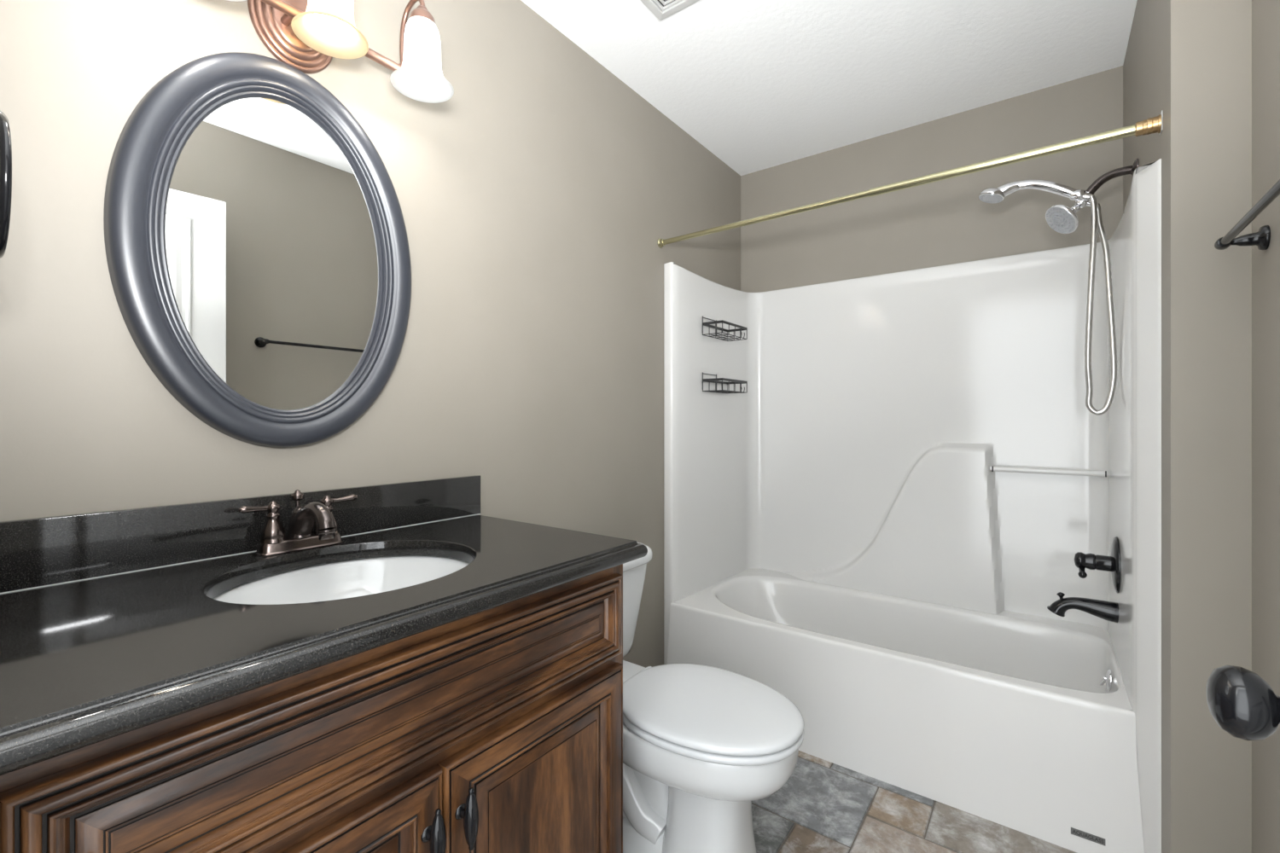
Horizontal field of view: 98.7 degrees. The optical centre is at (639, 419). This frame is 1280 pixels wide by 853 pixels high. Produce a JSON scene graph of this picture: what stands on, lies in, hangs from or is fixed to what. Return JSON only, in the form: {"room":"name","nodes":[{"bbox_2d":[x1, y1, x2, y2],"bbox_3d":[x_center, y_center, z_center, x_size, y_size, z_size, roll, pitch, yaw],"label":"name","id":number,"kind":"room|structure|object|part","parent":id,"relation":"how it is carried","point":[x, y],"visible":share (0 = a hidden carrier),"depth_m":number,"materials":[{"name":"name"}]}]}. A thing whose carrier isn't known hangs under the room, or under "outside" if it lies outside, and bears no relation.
{"room":"bathroom","nodes":[
{"label":"bathroom","id":0,"kind":"room"},
{"bbox_2d":[0,0,740,668],"bbox_3d":[-0.304,-0.070,1.876,0.120,2.440,2.895,0,0,36],"label":"wall","id":1,"kind":"structure","parent":0,"point":[536,200],"depth_m":1.48,"materials":[{"name":"beige paint"}]},
{"bbox_2d":[0,475,480,593],"bbox_3d":[-0.745,0.211,1.160,0.019,0.108,0.973,0,0,36],"label":"backsplash","id":2,"kind":"structure","parent":1,"relation":"attached to","point":[36,552],"depth_m":1.01,"materials":[{"name":"black stone"}]},
{"bbox_2d":[103,52,411,448],"bbox_3d":[-0.739,-0.344,1.155,0.036,0.806,0.557,0,0,36],"label":"oval mirror","id":3,"kind":"object","parent":1,"relation":"attached to","point":[257,248],"visible":1,"depth_m":1.12,"materials":[{"name":"grey"}]},
{"bbox_2d":[165,97,378,410],"bbox_3d":[-0.748,-0.344,1.161,0.004,0.654,0.405,0,0,36],"label":"mirror glass","id":4,"kind":"object","parent":3,"relation":"attached to","point":[272,220],"depth_m":1.14,"materials":[{"name":"clear"}]},
{"bbox_2d":[226,0,453,103],"bbox_3d":[-0.650,-0.866,1.122,0.218,0.231,0.535,0,0,36],"label":"vanity light","id":5,"kind":"object","parent":1,"relation":"attached to","point":[304,35],"visible":0.98,"depth_m":1.16,"materials":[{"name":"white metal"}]},
{"bbox_3d":[-0.736,-0.835,0.936,0.135,0.144,0.135,0,0,36],"label":"lamp shade","id":6,"kind":"part","parent":5,"relation":"part of","materials":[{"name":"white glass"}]},
{"bbox_3d":[-0.617,-0.835,1.097,0.135,0.144,0.135,0,0,36],"label":"lamp shade","id":7,"kind":"part","parent":5,"relation":"part of","materials":[{"name":"beige glass"}]},
{"bbox_3d":[-0.617,-0.814,1.097,0.059,0.082,0.059,0,0,36],"label":"bulb","id":8,"kind":"part","parent":5,"relation":"part of","materials":[{"name":"white glass"}]},
{"bbox_3d":[-0.533,-0.899,1.284,0.102,0.165,0.027,0,0,36],"label":"arm","id":9,"kind":"part","parent":5,"relation":"part of","materials":[{"name":"orange metal"}]},
{"bbox_3d":[-0.497,-0.835,1.258,0.135,0.144,0.135,0,0,36],"label":"lamp shade","id":10,"kind":"part","parent":5,"relation":"part of","materials":[{"name":"white glass"}]},
{"bbox_3d":[-0.497,-0.814,1.258,0.059,0.082,0.059,0,0,36],"label":"bulb","id":11,"kind":"part","parent":5,"relation":"part of","materials":[{"name":"white glass"}]},
{"bbox_2d":[657,110,1163,248],"bbox_3d":[0.673,-0.727,1.814,1.526,0.061,0.042,0,0,39],"label":"shower rod","id":12,"kind":"object","parent":1,"relation":"attached to","point":[1154,125],"visible":1,"depth_m":1.58,"materials":[{"name":"gold metal"}]},
{"bbox_3d":[1.262,-0.720,1.331,0.002,0.047,0.031,0,0,36],"label":"wall plate","id":13,"kind":"part","parent":12,"relation":"part of","materials":[{"name":"gold metal"}]},
{"bbox_2d":[520,0,1137,175],"bbox_3d":[0.460,-1.340,1.311,2.020,0.100,2.895,0,0,36],"label":"ceiling","id":14,"kind":"structure","parent":0,"point":[760,84],"depth_m":1.95,"materials":[{"name":"white paint"}]},
{"bbox_2d":[640,0,699,20],"bbox_3d":[0.094,-1.284,1.573,0.280,0.013,0.280,0,0,36],"label":"ceiling vent","id":15,"kind":"object","parent":14,"relation":"in","point":[661,9],"visible":1,"depth_m":1.70,"materials":[{"name":"grey paint"}]},
{"bbox_2d":[751,750,1076,852],"bbox_3d":[0.349,1.151,1.144,2.000,0.002,3.255,0,0,36],"label":"floor","id":16,"kind":"structure","parent":0,"point":[824,806],"depth_m":1.57,"materials":[{"name":"tile"}]},
{"bbox_2d":[0,564,622,852],"bbox_3d":[-0.513,0.725,0.971,0.612,0.850,0.926,0,0,36],"label":"vanity cabinet","id":17,"kind":"object","parent":16,"relation":"on","point":[498,730],"visible":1,"depth_m":0.76,"materials":[{"name":"brown wood"}]},
{"bbox_2d":[0,475,647,775],"bbox_3d":[-0.512,0.229,0.988,0.598,0.143,0.973,0,0,36],"label":"countertop","id":18,"kind":"structure","parent":17,"relation":"on","point":[112,624],"depth_m":0.83,"materials":[{"name":"black stone"}]},
{"bbox_2d":[238,489,357,556],"bbox_3d":[-0.684,0.205,1.133,0.173,0.119,0.173,0,0,-4],"label":"faucet","id":19,"kind":"object","parent":18,"relation":"on","point":[273,541],"visible":1,"depth_m":1.09,"materials":[{"name":"brown metal"}]},
{"bbox_3d":[-0.743,0.203,1.080,0.045,0.081,0.084,0,0,36],"label":"handle","id":20,"kind":"part","parent":19,"relation":"part of","materials":[{"name":"brown metal"}]},
{"bbox_3d":[-0.714,0.168,1.146,0.024,0.044,0.024,0,0,36],"label":"lift rod knob","id":21,"kind":"part","parent":19,"relation":"part of","materials":[{"name":"brown metal"}]},
{"bbox_3d":[-0.702,0.253,1.137,0.055,0.023,0.157,0,0,36],"label":"plate","id":22,"kind":"part","parent":19,"relation":"part of","materials":[{"name":"brown metal"}]},
{"bbox_3d":[-0.659,0.204,1.105,0.156,0.078,0.044,0,0,36],"label":"spout","id":23,"kind":"part","parent":19,"relation":"part of","materials":[{"name":"brown metal"}]},
{"bbox_3d":[-0.660,0.203,1.193,0.045,0.081,0.084,0,0,36],"label":"handle","id":24,"kind":"part","parent":19,"relation":"part of","materials":[{"name":"brown metal"}]},
{"bbox_2d":[213,555,469,605],"bbox_3d":[-0.517,0.373,0.999,0.444,0.144,0.490,0,0,36],"label":"sink","id":25,"kind":"object","parent":18,"relation":"in","point":[343,579],"visible":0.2,"depth_m":1.15,"materials":[{"name":"white ceramic"}]},
{"bbox_3d":[-0.426,0.776,0.648,0.021,0.512,0.432,0,0,36],"label":"door","id":26,"kind":"part","parent":17,"relation":"part of","materials":[{"name":"brown wood"}]},
{"bbox_3d":[-0.292,0.600,0.785,0.036,0.092,0.022,0,0,36],"label":"handle","id":27,"kind":"part","parent":17,"relation":"part of","materials":[{"name":"black metal"}]},
{"bbox_3d":[-0.259,0.600,0.830,0.036,0.092,0.022,0,0,36],"label":"handle","id":28,"kind":"part","parent":17,"relation":"part of","materials":[{"name":"black metal"}]},
{"bbox_3d":[-0.168,0.776,0.997,0.021,0.512,0.430,0,0,36],"label":"door","id":29,"kind":"part","parent":17,"relation":"part of","materials":[{"name":"brown wood"}]},
{"bbox_2d":[622,541,804,852],"bbox_3d":[0.038,0.777,1.508,0.820,0.745,0.500,0,0,36],"label":"toilet","id":30,"kind":"object","parent":16,"relation":"on","point":[701,744],"visible":0.59,"depth_m":1.33,"materials":[{"name":"white glazed porcelain"},{"name":"white plastic"}]},
{"bbox_3d":[-0.189,0.607,1.676,0.250,0.302,0.472,0,0,36],"label":"tank","id":31,"kind":"part","parent":30,"relation":"part of","materials":[{"name":"white ceramic"}]},
{"bbox_3d":[-0.183,0.430,1.672,0.268,0.051,0.500,0,0,36],"label":"tank lid","id":32,"kind":"part","parent":30,"relation":"part of","materials":[{"name":"white ceramic"}]},
{"bbox_3d":[0.173,0.750,1.408,0.484,0.020,0.380,0,0,36],"label":"seat","id":33,"kind":"part","parent":30,"relation":"part of","materials":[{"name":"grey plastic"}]},
{"bbox_3d":[0.173,0.726,1.408,0.484,0.024,0.380,0,0,36],"label":"lid","id":34,"kind":"part","parent":30,"relation":"part of","materials":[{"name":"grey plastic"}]},
{"bbox_2d":[663,158,1161,852],"bbox_3d":[0.876,0.246,2.088,1.522,1.807,0.909,0,0,36],"label":"bathtub","id":35,"kind":"object","parent":16,"relation":"on","point":[879,534],"visible":0.98,"depth_m":2.17,"materials":[{"name":"white plastic"}]},
{"bbox_2d":[702,315,747,341],"bbox_3d":[0.392,-0.417,2.502,0.114,0.086,0.244,0,0,36],"label":"wire caddy","id":36,"kind":"object","parent":35,"relation":"attached to","point":[741,328],"visible":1,"depth_m":2.49,"materials":[{"name":"black metal"}]},
{"bbox_2d":[702,372,747,393],"bbox_3d":[0.392,-0.167,2.502,0.114,0.086,0.244,0,0,36],"label":"wire caddy","id":37,"kind":"object","parent":35,"relation":"attached to","point":[712,381],"visible":1,"depth_m":2.49,"materials":[{"name":"black metal"}]},
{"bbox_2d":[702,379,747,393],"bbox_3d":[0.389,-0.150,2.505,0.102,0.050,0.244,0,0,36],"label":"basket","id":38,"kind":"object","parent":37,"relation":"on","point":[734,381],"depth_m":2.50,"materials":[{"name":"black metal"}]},
{"bbox_2d":[674,568,1133,710],"bbox_3d":[0.926,0.915,2.146,1.436,0.310,0.718,0,0,36],"label":"tub basin","id":39,"kind":"object","parent":35,"relation":"in","point":[1055,662],"depth_m":2.12,"materials":[{"name":"white plastic"}]},
{"bbox_3d":[1.537,0.195,2.079,0.358,0.021,0.021,0,0,36],"label":"rail","id":40,"kind":"part","parent":35,"relation":"part of","materials":[{"name":"white plastic"}]},
{"bbox_2d":[1047,592,1118,623],"bbox_3d":[1.411,0.600,1.755,0.178,0.077,0.062,0,0,36],"label":"tub spout","id":41,"kind":"object","parent":35,"relation":"attached to","point":[1108,611],"visible":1,"depth_m":1.73,"materials":[{"name":"black metal"}]},
{"bbox_3d":[1.368,0.577,1.787,0.022,0.032,0.022,0,0,36],"label":"diverter knob","id":42,"kind":"part","parent":41,"relation":"part of","materials":[{"name":"black metal"}]},
{"bbox_2d":[1074,536,1121,593],"bbox_3d":[1.438,0.450,1.735,0.107,0.172,0.172,0,0,36],"label":"shower valve","id":43,"kind":"object","parent":35,"relation":"attached to","point":[1090,561],"visible":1,"depth_m":1.70,"materials":[{"name":"black metal"}]},
{"bbox_3d":[1.389,0.472,1.726,0.022,0.039,0.082,0,0,36],"label":"lever","id":44,"kind":"part","parent":43,"relation":"part of","materials":[{"name":"black metal"}]},
{"bbox_3d":[1.432,0.450,1.739,0.093,0.052,0.052,0,0,36],"label":"stem","id":45,"kind":"part","parent":43,"relation":"part of","materials":[{"name":"black metal"}]},
{"bbox_3d":[1.457,0.815,1.721,0.027,0.066,0.066,0,0,36],"label":"overflow plate","id":46,"kind":"part","parent":35,"relation":"part of","materials":[{"name":"silver metal"}]},
{"bbox_2d":[740,65,1122,292],"bbox_3d":[1.334,-0.070,2.391,1.900,2.440,0.120,0,0,36],"label":"wall","id":47,"kind":"structure","parent":0,"point":[946,222],"depth_m":2.36,"materials":[{"name":"beige paint"}]},
{"bbox_2d":[1122,0,1251,852],"bbox_3d":[1.626,-0.070,1.505,0.376,2.440,0.955,0,0,36],"label":"wall","id":48,"kind":"structure","parent":0,"point":[1190,61],"depth_m":1.21,"materials":[{"name":"beige paint"}]},
{"bbox_2d":[1045,158,1139,233],"bbox_3d":[1.414,-0.698,1.725,0.229,0.195,0.104,0,0,36],"label":"shower","id":49,"kind":"object","parent":48,"relation":"attached to","point":[1063,219],"visible":0.97,"depth_m":1.74,"materials":[{"name":"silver metal"}]},
{"bbox_2d":[977,180,1117,415],"bbox_3d":[1.318,-0.406,1.794,0.366,0.784,0.083,0,0,36],"label":"shower","id":50,"kind":"object","parent":49,"relation":"attached to","point":[991,194],"visible":1,"depth_m":1.72,"materials":[{"name":"silver metal"}]},
{"bbox_3d":[1.314,-0.743,1.799,0.255,0.108,0.040,0,0,36],"label":"handle","id":51,"kind":"part","parent":50,"relation":"part of","materials":[{"name":"silver metal"}]},
{"bbox_3d":[1.467,-0.752,1.713,0.129,0.086,0.060,0,0,36],"label":"shower arm","id":52,"kind":"part","parent":49,"relation":"part of","materials":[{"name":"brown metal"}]},
{"bbox_2d":[1205,664,1279,740],"bbox_3d":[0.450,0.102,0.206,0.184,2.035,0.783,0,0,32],"label":"door knob","id":53,"kind":"object","parent":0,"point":[1241,702],"depth_m":0.49,"materials":[{"name":"black metal"}]},
{"bbox_2d":[1251,0,1279,852],"bbox_3d":[0.798,-0.070,0.392,0.120,2.440,1.820,0,0,36],"label":"wall","id":54,"kind":"structure","parent":0,"point":[1265,14],"depth_m":1.09,"materials":[{"name":"beige paint"}]},
{"bbox_2d":[1214,179,1279,250],"bbox_3d":[1.024,-0.358,0.860,0.071,0.048,0.648,0,0,36],"label":"towel bar","id":55,"kind":"object","parent":54,"relation":"attached to","point":[1261,239],"visible":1,"depth_m":1.06,"materials":[{"name":"black metal"}]},
{"bbox_3d":[1.202,-0.358,1.101,0.071,0.048,0.048,0,0,36],"label":"post","id":56,"kind":"part","parent":55,"relation":"part of","materials":[{"name":"black metal"}]},
{"bbox_3d":[-0.418,-0.070,0.235,1.648,2.440,0.120,0,0,37],"label":"wall","id":57,"kind":"structure","parent":0,"visible":0},
{"bbox_2d":[0,110,11,258],"bbox_3d":[-0.768,-0.283,0.618,0.165,0.186,0.078,0,0,36],"label":"towel ring","id":58,"kind":"object","parent":57,"relation":"attached to","point":[5,136],"visible":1,"depth_m":0.60,"materials":[{"name":"black metal"}]}
]}

